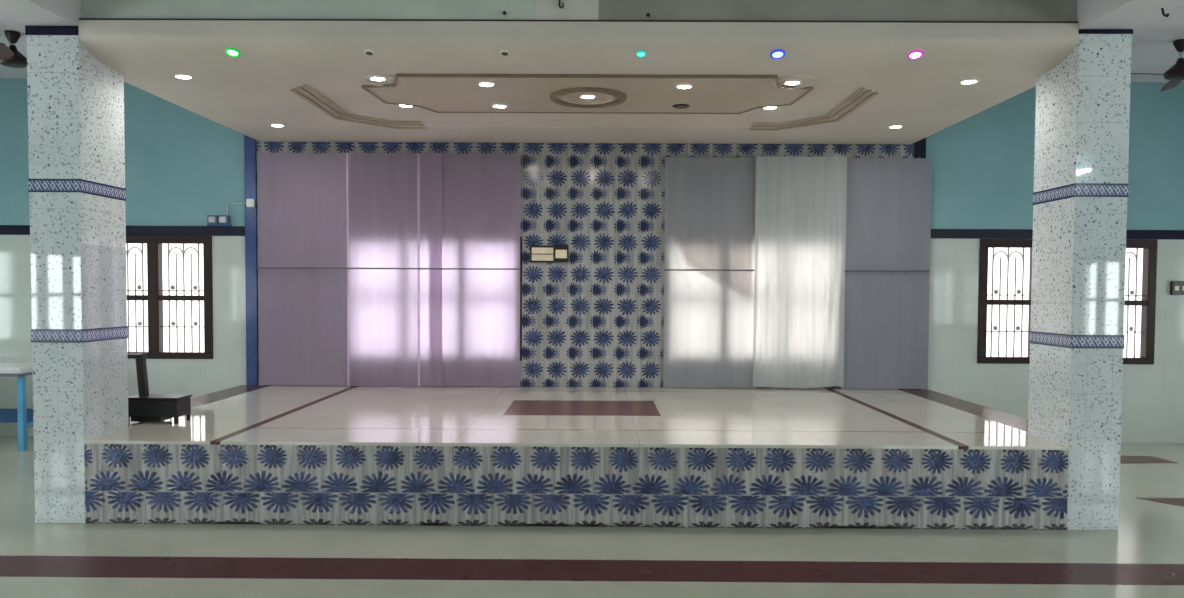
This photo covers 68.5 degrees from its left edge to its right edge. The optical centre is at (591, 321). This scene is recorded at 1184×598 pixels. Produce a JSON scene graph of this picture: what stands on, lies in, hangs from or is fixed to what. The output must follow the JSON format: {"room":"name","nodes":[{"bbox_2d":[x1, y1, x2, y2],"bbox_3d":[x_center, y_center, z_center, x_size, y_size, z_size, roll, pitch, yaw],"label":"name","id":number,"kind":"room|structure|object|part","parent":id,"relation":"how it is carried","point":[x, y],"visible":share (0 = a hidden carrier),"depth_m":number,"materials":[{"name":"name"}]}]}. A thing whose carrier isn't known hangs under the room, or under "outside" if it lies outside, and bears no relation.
{"room":"community hall","nodes":[
{"label":"community hall","id":0,"kind":"room"},
{"bbox_2d":[78,20,1078,143],"bbox_3d":[-0.086,-1.927,7.507,6.910,0.261,3.440,0,2,0],"label":"ceiling","id":1,"kind":"structure","parent":0,"point":[859,80],"depth_m":6.36,"materials":[{"name":"paint"}]},
{"bbox_2d":[173,73,193,78],"bbox_3d":[-3.009,-1.809,6.410,0.143,0.016,0.143,0,2,0],"label":"recessed light","id":2,"kind":"object","parent":1,"relation":"in","point":[178,75],"visible":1,"depth_m":6.39,"materials":[{"name":"white plastic"}]},
{"bbox_2d":[225,47,240,56],"bbox_3d":[-2.442,-1.833,5.915,0.099,0.042,0.096,1,2,6],"label":"lamp","id":3,"kind":"object","parent":1,"relation":"attached to","point":[233,52],"visible":1,"depth_m":5.90,"materials":[{"name":"green"}]},
{"bbox_2d":[270,123,285,126],"bbox_3d":[-2.997,-1.876,8.298,0.143,0.016,0.143,0,2,0],"label":"recessed light","id":4,"kind":"object","parent":1,"relation":"in","point":[272,124],"visible":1,"depth_m":8.28,"materials":[{"name":"white plastic"}]},
{"bbox_3d":[-2.184,-1.846,7.694,0.499,0.020,1.764,1,2,25],"label":"cornice moulding","id":5,"kind":"part","parent":1,"relation":"part of","materials":[{"name":"paint"}]},
{"bbox_3d":[-2.135,-1.842,7.573,0.477,0.020,1.667,1,2,24],"label":"cornice moulding","id":6,"kind":"part","parent":1,"relation":"part of","materials":[{"name":"paint"}]},
{"bbox_3d":[-2.086,-1.837,7.452,0.452,0.020,1.572,1,2,22],"label":"cornice moulding","id":7,"kind":"part","parent":1,"relation":"part of","materials":[{"name":"paint"}]},
{"bbox_2d":[364,49,374,55],"bbox_3d":[-1.512,-1.827,5.909,0.073,0.035,0.072,0,2,-6],"label":"recessed light","id":8,"kind":"object","parent":1,"relation":"in","point":[367,52],"visible":1,"depth_m":5.89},
{"bbox_2d":[368,77,387,80],"bbox_3d":[-1.584,-1.802,6.440,0.143,0.016,0.143,0,2,0],"label":"recessed light","id":9,"kind":"object","parent":1,"relation":"in","point":[370,78],"visible":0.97,"depth_m":6.43,"materials":[{"name":"white"}]},
{"bbox_2d":[477,81,495,86],"bbox_3d":[-0.793,-1.790,6.546,0.143,0.016,0.143,0,2,0],"label":"recessed light","id":10,"kind":"object","parent":1,"relation":"in","point":[482,83],"visible":1,"depth_m":6.53,"materials":[{"name":"white"}]},
{"bbox_2d":[491,104,507,107],"bbox_3d":[-0.778,-1.818,7.325,0.143,0.016,0.143,0,2,0],"label":"recessed light","id":11,"kind":"object","parent":1,"relation":"in","point":[492,105],"visible":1,"depth_m":7.31,"materials":[{"name":"white plastic"}]},
{"bbox_2d":[499,50,509,56],"bbox_3d":[-0.592,-1.822,5.903,0.073,0.035,0.072,0,2,-6],"label":"recessed light","id":12,"kind":"object","parent":1,"relation":"in","point":[505,53],"visible":1,"depth_m":5.89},
{"bbox_3d":[-0.040,-1.784,6.311,2.758,0.024,0.026,0,2,0],"label":"panel moulding","id":13,"kind":"part","parent":1,"relation":"part of","materials":[{"name":"paint"}]},
{"bbox_3d":[-0.048,-1.855,8.069,3.035,0.007,0.036,0,2,0],"label":"cornice moulding","id":14,"kind":"part","parent":1,"relation":"part of","materials":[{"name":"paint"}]},
{"bbox_3d":[-0.036,-1.808,6.951,3.461,0.022,1.300,0,2,0],"label":"panel moulding","id":15,"kind":"part","parent":1,"relation":"part of","materials":[{"name":"paint"}]},
{"bbox_3d":[-0.047,-1.860,8.219,3.050,0.007,0.036,0,2,0],"label":"cornice moulding","id":16,"kind":"part","parent":1,"relation":"part of","materials":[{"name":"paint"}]},
{"bbox_3d":[-0.046,-1.866,8.369,3.065,0.007,0.036,0,2,0],"label":"cornice moulding","id":17,"kind":"part","parent":1,"relation":"part of","materials":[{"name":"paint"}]},
{"bbox_3d":[-0.036,-1.815,6.950,3.440,0.022,1.280,0,2,0],"label":"panel","id":18,"kind":"part","parent":1,"relation":"part of","materials":[{"name":"paint"}]},
{"bbox_2d":[579,94,596,98],"bbox_3d":[-0.031,-1.800,6.951,0.143,0.016,0.143,0,2,0],"label":"recessed light","id":19,"kind":"object","parent":1,"relation":"in","point":[584,96],"visible":1,"depth_m":6.93,"materials":[{"name":"white"}]},
{"bbox_2d":[636,50,645,56],"bbox_3d":[0.333,-1.817,5.897,0.069,0.034,0.068,1,2,6],"label":"recessed light","id":20,"kind":"object","parent":1,"relation":"in","point":[641,53],"visible":1,"depth_m":5.88,"materials":[{"name":"teal"}]},
{"bbox_2d":[673,104,689,108],"bbox_3d":[0.747,-1.809,7.295,0.143,0.016,0.143,0,2,0],"label":"recessed light","id":21,"kind":"object","parent":1,"relation":"in","point":[679,106],"visible":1,"depth_m":7.28,"materials":[{"name":"black metal"}]},
{"bbox_2d":[675,84,692,88],"bbox_3d":[0.697,-1.784,6.586,0.143,0.016,0.143,0,2,0],"label":"recessed light","id":22,"kind":"object","parent":1,"relation":"in","point":[679,86],"visible":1,"depth_m":6.57,"materials":[{"name":"white plastic"}]},
{"bbox_2d":[762,106,778,109],"bbox_3d":[1.512,-1.820,7.380,0.143,0.016,0.143,0,2,0],"label":"recessed light","id":23,"kind":"object","parent":1,"relation":"in","point":[766,108],"visible":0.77,"depth_m":7.40,"materials":[{"name":"white plastic"}]},
{"bbox_2d":[770,49,784,58],"bbox_3d":[1.258,-1.813,5.892,0.103,0.044,0.100,0,2,-6],"label":"lamp","id":24,"kind":"object","parent":1,"relation":"attached to","point":[778,53],"visible":1,"depth_m":5.88,"materials":[{"name":"blue"}]},
{"bbox_2d":[783,80,801,84],"bbox_3d":[1.496,-1.788,6.501,0.143,0.016,0.143,0,2,0],"label":"recessed light","id":25,"kind":"object","parent":1,"relation":"in","point":[787,82],"visible":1,"depth_m":6.48,"materials":[{"name":"white plastic"}]},
{"bbox_3d":[1.977,-1.816,7.446,0.447,0.020,1.535,-1,2,-22],"label":"cornice moulding","id":26,"kind":"part","parent":1,"relation":"part of","materials":[{"name":"paint"}]},
{"bbox_3d":[2.029,-1.820,7.567,0.471,0.020,1.631,-1,2,-23],"label":"cornice moulding","id":27,"kind":"part","parent":1,"relation":"part of","materials":[{"name":"paint"}]},
{"bbox_3d":[2.079,-1.824,7.687,0.492,0.020,1.727,-1,2,-24],"label":"cornice moulding","id":28,"kind":"part","parent":1,"relation":"part of","materials":[{"name":"paint"}]},
{"bbox_2d":[888,125,903,127],"bbox_3d":[2.862,-1.842,8.201,0.143,0.016,0.143,0,2,0],"label":"recessed light","id":29,"kind":"object","parent":1,"relation":"in","point":[890,126],"visible":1,"depth_m":8.18,"materials":[{"name":"white plastic"}]},
{"bbox_2d":[907,50,922,59],"bbox_3d":[2.188,-1.808,5.886,0.103,0.044,0.100,0,2,-6],"label":"lamp","id":30,"kind":"object","parent":1,"relation":"attached to","point":[915,54],"visible":1,"depth_m":5.87,"materials":[{"name":"purple"}]},
{"bbox_2d":[959,79,978,83],"bbox_3d":[2.791,-1.780,6.442,0.143,0.016,0.143,0,2,0],"label":"recessed light","id":31,"kind":"object","parent":1,"relation":"in","point":[965,81],"visible":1,"depth_m":6.42,"materials":[{"name":"white plastic"}]},
{"bbox_2d":[0,436,1183,597],"bbox_3d":[-0.001,1.616,1.223,16.440,0.123,16.770,0,2,0],"label":"floor","id":32,"kind":"structure","parent":0,"point":[1143,558],"depth_m":5.20,"materials":[{"name":"white tile"}]},
{"bbox_2d":[0,362,32,450],"bbox_3d":[-6.294,0.842,8.697,1.610,0.830,0.640,0,2,0],"label":"table","id":33,"kind":"object","parent":32,"relation":"on","point":[21,415],"visible":0.45,"depth_m":8.52,"materials":[{"name":"laminate"}]},
{"bbox_3d":[-5.590,0.894,8.534,0.056,0.745,0.056,0,2,0],"label":"leg","id":34,"kind":"part","parent":33,"relation":"part of","materials":[{"name":"blue metal"}]},
{"bbox_2d":[25,26,128,522],"bbox_3d":[-3.612,-0.313,6.146,0.355,3.350,0.567,0,2,0],"label":"pillar","id":35,"kind":"structure","parent":32,"relation":"on","point":[77,191],"depth_m":5.90,"materials":[{"name":"tile"}]},
{"bbox_2d":[1028,29,1132,529],"bbox_3d":[3.396,-0.275,6.101,0.358,3.350,0.567,0,2,0],"label":"pillar","id":36,"kind":"structure","parent":32,"relation":"on","point":[1077,337],"depth_m":5.85,"materials":[{"name":"tile"}]},
{"bbox_2d":[0,78,1183,442],"bbox_3d":[0.064,-0.653,9.416,16.440,3.834,0.232,0,2,0],"label":"wall","id":37,"kind":"structure","parent":0,"point":[183,167],"depth_m":9.30,"materials":[{"name":"teal paint"}]},
{"bbox_2d":[126,235,212,358],"bbox_3d":[-5.019,-0.272,9.396,1.880,1.330,0.108,0,2,0],"label":"window","id":38,"kind":"structure","parent":37,"relation":"in","point":[155,297],"depth_m":9.35,"materials":[{"name":"brown wood"}]},
{"bbox_2d":[126,243,146,294],"bbox_3d":[-5.017,-0.569,9.404,0.487,0.557,0.024,0,2,0],"label":"grille","id":39,"kind":"object","parent":38,"relation":"attached to","point":[139,287],"depth_m":9.40,"materials":[{"name":"metal"}]},
{"bbox_2d":[127,300,147,351],"bbox_3d":[-5.020,0.045,9.426,0.487,0.560,0.024,0,2,0],"label":"grille","id":40,"kind":"object","parent":38,"relation":"attached to","point":[139,323],"depth_m":9.42,"materials":[{"name":"metal"}]},
{"bbox_2d":[161,244,203,294],"bbox_3d":[-4.410,-0.565,9.400,0.487,0.557,0.024,0,2,0],"label":"grille","id":41,"kind":"object","parent":38,"relation":"attached to","point":[172,287],"depth_m":9.40,"materials":[{"name":"metal"}]},
{"bbox_2d":[162,301,203,351],"bbox_3d":[-4.413,0.049,9.422,0.487,0.560,0.024,0,2,0],"label":"grille","id":42,"kind":"object","parent":38,"relation":"attached to","point":[173,323],"depth_m":9.42,"materials":[{"name":"metal"}]},
{"bbox_2d":[207,199,254,225],"bbox_3d":[-3.847,-1.167,9.275,0.505,0.285,0.090,0,2,0],"label":"emergency light","id":43,"kind":"object","parent":37,"relation":"attached to","point":[212,220],"visible":1,"depth_m":9.25,"materials":[{"name":"white plastic"}]},
{"bbox_2d":[244,135,257,384],"bbox_3d":[-3.649,-0.719,9.319,0.120,2.800,0.030,0,2,0],"label":"trim","id":44,"kind":"structure","parent":37,"relation":"attached to","point":[250,166],"depth_m":9.31,"materials":[{"name":"blue paint"}]},
{"bbox_2d":[520,237,521,360],"bbox_3d":[-1.689,-0.254,9.374,1.880,1.330,0.108,0,2,0],"label":"window","id":45,"kind":"structure","parent":37,"relation":"in","point":[520,237],"depth_m":9.31,"materials":[{"name":"brown wood"}]},
{"bbox_2d":[530,245,567,262],"bbox_3d":[-0.457,-0.729,9.280,0.410,0.190,0.042,0,2,0],"label":"switchboard","id":46,"kind":"object","parent":37,"relation":"attached to","point":[538,253],"visible":1,"depth_m":9.27,"materials":[{"name":"beige plastic"}]},
{"bbox_2d":[532,254,552,260],"bbox_3d":[-0.527,-0.685,9.271,0.230,0.066,0.008,0,2,0],"label":"switch plate","id":47,"kind":"object","parent":46,"relation":"attached to","point":[535,257],"depth_m":9.27,"materials":[{"name":"beige plastic"}]},
{"bbox_2d":[532,247,552,253],"bbox_3d":[-0.527,-0.759,9.268,0.230,0.066,0.008,0,2,0],"label":"switch plate","id":48,"kind":"object","parent":46,"relation":"attached to","point":[535,250],"depth_m":9.27,"materials":[{"name":"beige plastic"}]},
{"bbox_3d":[-0.328,-0.723,9.264,0.122,0.090,0.010,0,2,0],"label":"socket plate","id":49,"kind":"part","parent":46,"relation":"part of","materials":[{"name":"beige plastic"}]},
{"bbox_2d":[0,225,1183,239],"bbox_3d":[0.065,-0.955,9.296,16.000,0.110,0.012,0,2,0],"label":"trim","id":50,"kind":"structure","parent":37,"relation":"attached to","point":[4,229],"depth_m":9.27,"materials":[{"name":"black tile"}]},
{"bbox_2d":[914,138,925,157],"bbox_3d":[3.477,-0.681,9.274,0.113,2.800,0.030,0,2,0],"label":"trim","id":51,"kind":"structure","parent":37,"relation":"attached to","point":[920,146],"depth_m":9.22,"materials":[{"name":"paint"}]},
{"bbox_2d":[977,239,1157,363],"bbox_3d":[5.071,-0.217,9.331,1.880,1.330,0.108,0,2,0],"label":"window","id":52,"kind":"structure","parent":37,"relation":"in","point":[1149,267],"depth_m":9.30,"materials":[{"name":"brown wood"}]},
{"bbox_2d":[987,305,1028,356],"bbox_3d":[4.463,0.097,9.365,0.487,0.560,0.024,0,2,0],"label":"grille","id":53,"kind":"object","parent":52,"relation":"attached to","point":[995,327],"depth_m":9.36,"materials":[{"name":"metal"}]},
{"bbox_2d":[988,248,1029,299],"bbox_3d":[4.466,-0.517,9.343,0.487,0.557,0.024,0,2,0],"label":"grille","id":54,"kind":"object","parent":52,"relation":"attached to","point":[1008,255],"depth_m":9.34,"materials":[{"name":"metal"}]},
{"bbox_2d":[1124,306,1142,357],"bbox_3d":[5.676,0.103,9.357,0.487,0.560,0.024,0,2,0],"label":"grille","id":55,"kind":"object","parent":52,"relation":"attached to","point":[1131,328],"depth_m":9.36,"materials":[{"name":"metal"}]},
{"bbox_2d":[1125,248,1143,299],"bbox_3d":[5.679,-0.510,9.335,0.487,0.557,0.024,0,2,0],"label":"grille","id":56,"kind":"object","parent":52,"relation":"attached to","point":[1132,292],"depth_m":9.34,"materials":[{"name":"metal"}]},
{"bbox_2d":[1170,281,1183,294],"bbox_3d":[6.251,-0.361,9.258,0.170,0.145,0.048,0,2,0],"label":"switch box","id":57,"kind":"object","parent":37,"relation":"attached to","point":[1176,287],"visible":1,"depth_m":9.24,"materials":[{"name":"black plastic"}]},
{"bbox_3d":[-2.151,-1.771,9.258,2.800,0.021,0.034,0,2,0],"label":"rail","id":58,"kind":"object","parent":37,"relation":"attached to","visible":0},
{"bbox_2d":[257,153,346,385],"bbox_3d":[-3.068,-0.553,9.255,0.970,2.466,0.013,0,2,0],"label":"curtain","id":59,"kind":"object","parent":58,"relation":"hanging from","point":[301,197],"visible":1,"depth_m":9.25,"materials":[{"name":"purple fabric"}]},
{"bbox_2d":[346,153,441,385],"bbox_3d":[-2.096,-0.547,9.230,1.015,2.466,0.017,0,2,0],"label":"curtain","id":60,"kind":"object","parent":58,"relation":"hanging from","point":[394,200],"visible":1,"depth_m":9.23,"materials":[{"name":"purple fabric"}]},
{"bbox_2d":[257,267,518,269],"bbox_3d":[-2.158,-0.565,9.204,2.780,0.016,0.017,0,2,0],"label":"rail","id":61,"kind":"object","parent":60,"relation":"attached to","point":[257,267],"visible":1,"depth_m":9.20,"materials":[{"name":"metal"}]},
{"bbox_2d":[442,154,519,386],"bbox_3d":[-1.246,-0.543,9.243,0.965,2.466,0.015,0,2,0],"label":"curtain","id":62,"kind":"object","parent":58,"relation":"hanging from","point":[481,192],"visible":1,"depth_m":9.24,"materials":[{"name":"purple fabric"}]},
{"bbox_3d":[2.179,-1.734,9.231,2.820,0.046,0.034,0,2,0],"label":"rail","id":63,"kind":"object","parent":37,"relation":"attached to","visible":0},
{"bbox_2d":[663,157,755,387],"bbox_3d":[1.252,-0.517,9.214,0.970,2.442,0.046,0,2,0],"label":"curtain","id":64,"kind":"object","parent":63,"relation":"hanging from","point":[710,201],"visible":1,"depth_m":9.22,"materials":[{"name":"grey fabric"}]},
{"bbox_2d":[664,269,753,270],"bbox_3d":[1.236,-0.547,9.180,0.948,0.016,0.017,0,2,0],"label":"rail","id":65,"kind":"object","parent":64,"relation":"attached to","point":[664,269],"visible":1,"depth_m":9.18,"materials":[{"name":"metal"}]},
{"bbox_2d":[753,156,846,387],"bbox_3d":[2.190,-0.516,9.170,0.953,2.440,0.068,0,2,0],"label":"curtain","id":66,"kind":"object","parent":63,"relation":"hanging from","point":[800,202],"visible":1,"depth_m":9.17,"materials":[{"name":"white fabric"}]},
{"bbox_2d":[841,158,931,388],"bbox_3d":[3.117,-0.507,9.215,0.920,2.442,0.015,0,2,0],"label":"curtain","id":67,"kind":"object","parent":63,"relation":"hanging from","point":[888,223],"visible":1,"depth_m":9.22,"materials":[{"name":"grey fabric"}]},
{"bbox_2d":[845,270,928,271],"bbox_3d":[3.117,-0.537,9.194,0.890,0.016,0.017,0,2,0],"label":"rail","id":68,"kind":"object","parent":67,"relation":"attached to","point":[845,270],"visible":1,"depth_m":9.19,"materials":[{"name":"metal"}]},
{"bbox_2d":[0,4,1183,82],"bbox_3d":[0.020,-2.349,1.082,16.440,0.150,16.770,0,2,0],"label":"ceiling","id":69,"kind":"structure","parent":0,"point":[1153,51],"depth_m":7.89,"materials":[{"name":"paint"}]},
{"bbox_2d":[0,30,26,67],"bbox_3d":[-5.165,-2.383,7.578,1.011,0.300,1.080,0,2,0],"label":"ceiling fan","id":70,"kind":"object","parent":69,"relation":"hanging from","point":[10,56],"visible":0.86,"depth_m":7.56,"materials":[{"name":"black metal"}]},
{"bbox_3d":[-4.940,-2.261,7.292,0.129,0.044,0.500,-1,2,-22],"label":"blade","id":71,"kind":"part","parent":70,"relation":"part of","materials":[{"name":"brown metal"}]},
{"bbox_3d":[-5.069,-2.329,7.615,0.250,0.190,0.250,0,2,0],"label":"motor","id":72,"kind":"part","parent":70,"relation":"part of","materials":[{"name":"brown metal"}]},
{"bbox_2d":[0,0,79,25],"bbox_3d":[-3.634,-2.052,1.117,0.347,0.484,16.330,0,2,0],"label":"beam","id":73,"kind":"structure","parent":69,"relation":"attached to","point":[26,12],"depth_m":5.61,"materials":[{"name":"paint"}]},
{"bbox_2d":[80,0,1076,20],"bbox_3d":[-0.099,-2.232,5.955,6.659,0.434,0.300,0,2,0],"label":"beam","id":74,"kind":"structure","parent":69,"relation":"attached to","point":[820,10],"depth_m":5.81,"materials":[{"name":"paint"}]},
{"bbox_2d":[558,0,563,8],"bbox_3d":[-0.208,-2.134,5.791,0.044,0.108,0.032,2,2,31],"label":"ceiling hook","id":75,"kind":"object","parent":74,"relation":"attached to","point":[559,1],"visible":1,"depth_m":5.79,"materials":[{"name":"black metal"}]},
{"bbox_2d":[79,18,1077,22],"bbox_3d":[-0.101,-2.006,5.819,6.659,0.016,0.048,0,2,0],"label":"trim","id":76,"kind":"structure","parent":74,"relation":"attached to","point":[79,18],"depth_m":5.79,"materials":[{"name":"white paint"}]},
{"bbox_2d":[1077,0,1183,28],"bbox_3d":[3.373,-2.014,1.072,0.350,0.484,16.330,0,2,0],"label":"beam","id":77,"kind":"structure","parent":69,"relation":"attached to","point":[1091,14],"depth_m":5.51,"materials":[{"name":"paint"}]},
{"bbox_2d":[1161,8,1168,16],"bbox_3d":[3.503,-1.890,5.317,0.044,0.069,0.032,2,2,32],"label":"ceiling hook","id":78,"kind":"object","parent":77,"relation":"attached to","point":[1162,9],"visible":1,"depth_m":5.31,"materials":[{"name":"black metal"}]},
{"bbox_2d":[1131,39,1183,91],"bbox_3d":[5.098,-2.314,7.716,0.996,0.340,1.085,0,2,0],"label":"ceiling fan","id":79,"kind":"object","parent":69,"relation":"hanging from","point":[1175,73],"visible":0.98,"depth_m":7.66,"materials":[{"name":"brown metal"}]},
{"bbox_3d":[4.853,-2.184,7.659,0.500,0.040,0.130,0,2,-6],"label":"blade","id":80,"kind":"part","parent":79,"relation":"part of","materials":[{"name":"metal"}]},
{"bbox_3d":[5.346,-2.194,8.012,0.130,0.040,0.500,1,2,24],"label":"blade","id":81,"kind":"part","parent":79,"relation":"part of","materials":[{"name":"brown metal"}]},
{"bbox_3d":[5.202,-2.238,7.691,0.250,0.190,0.250,0,2,0],"label":"motor","id":82,"kind":"part","parent":79,"relation":"part of","materials":[{"name":"brown metal"}]},
{"bbox_3d":[-0.105,1.054,7.649,7.336,0.546,3.449,0,2,0],"label":"stage","id":83,"kind":"object","parent":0,"visible":0},
{"bbox_2d":[84,385,1068,449],"bbox_3d":[-0.104,0.772,7.605,7.356,0.022,3.455,0,2,0],"label":"floor","id":84,"kind":"structure","parent":83,"relation":"on","point":[242,414],"depth_m":6.99,"materials":[{"name":"tile"}]},
{"bbox_2d":[128,353,191,423],"bbox_3d":[-3.409,0.512,6.747,0.512,0.525,0.240,0,2,2],"label":"pedestal stand","id":85,"kind":"object","parent":84,"relation":"on","point":[144,406],"visible":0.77,"depth_m":6.66,"materials":[{"name":"black wood"}]},
{"bbox_3d":[-3.487,0.426,6.746,0.080,0.310,0.050,0,2,2],"label":"post","id":86,"kind":"part","parent":85,"relation":"part of","materials":[{"name":"black wood"}]},
{"bbox_2d":[84,444,1068,529],"bbox_3d":[-0.118,1.116,5.910,6.659,0.546,0.030,0,2,0],"label":"stage front","id":87,"kind":"object","parent":83,"relation":"attached to","point":[125,483],"visible":1,"depth_m":5.89,"materials":[{"name":"tile"}]}
]}

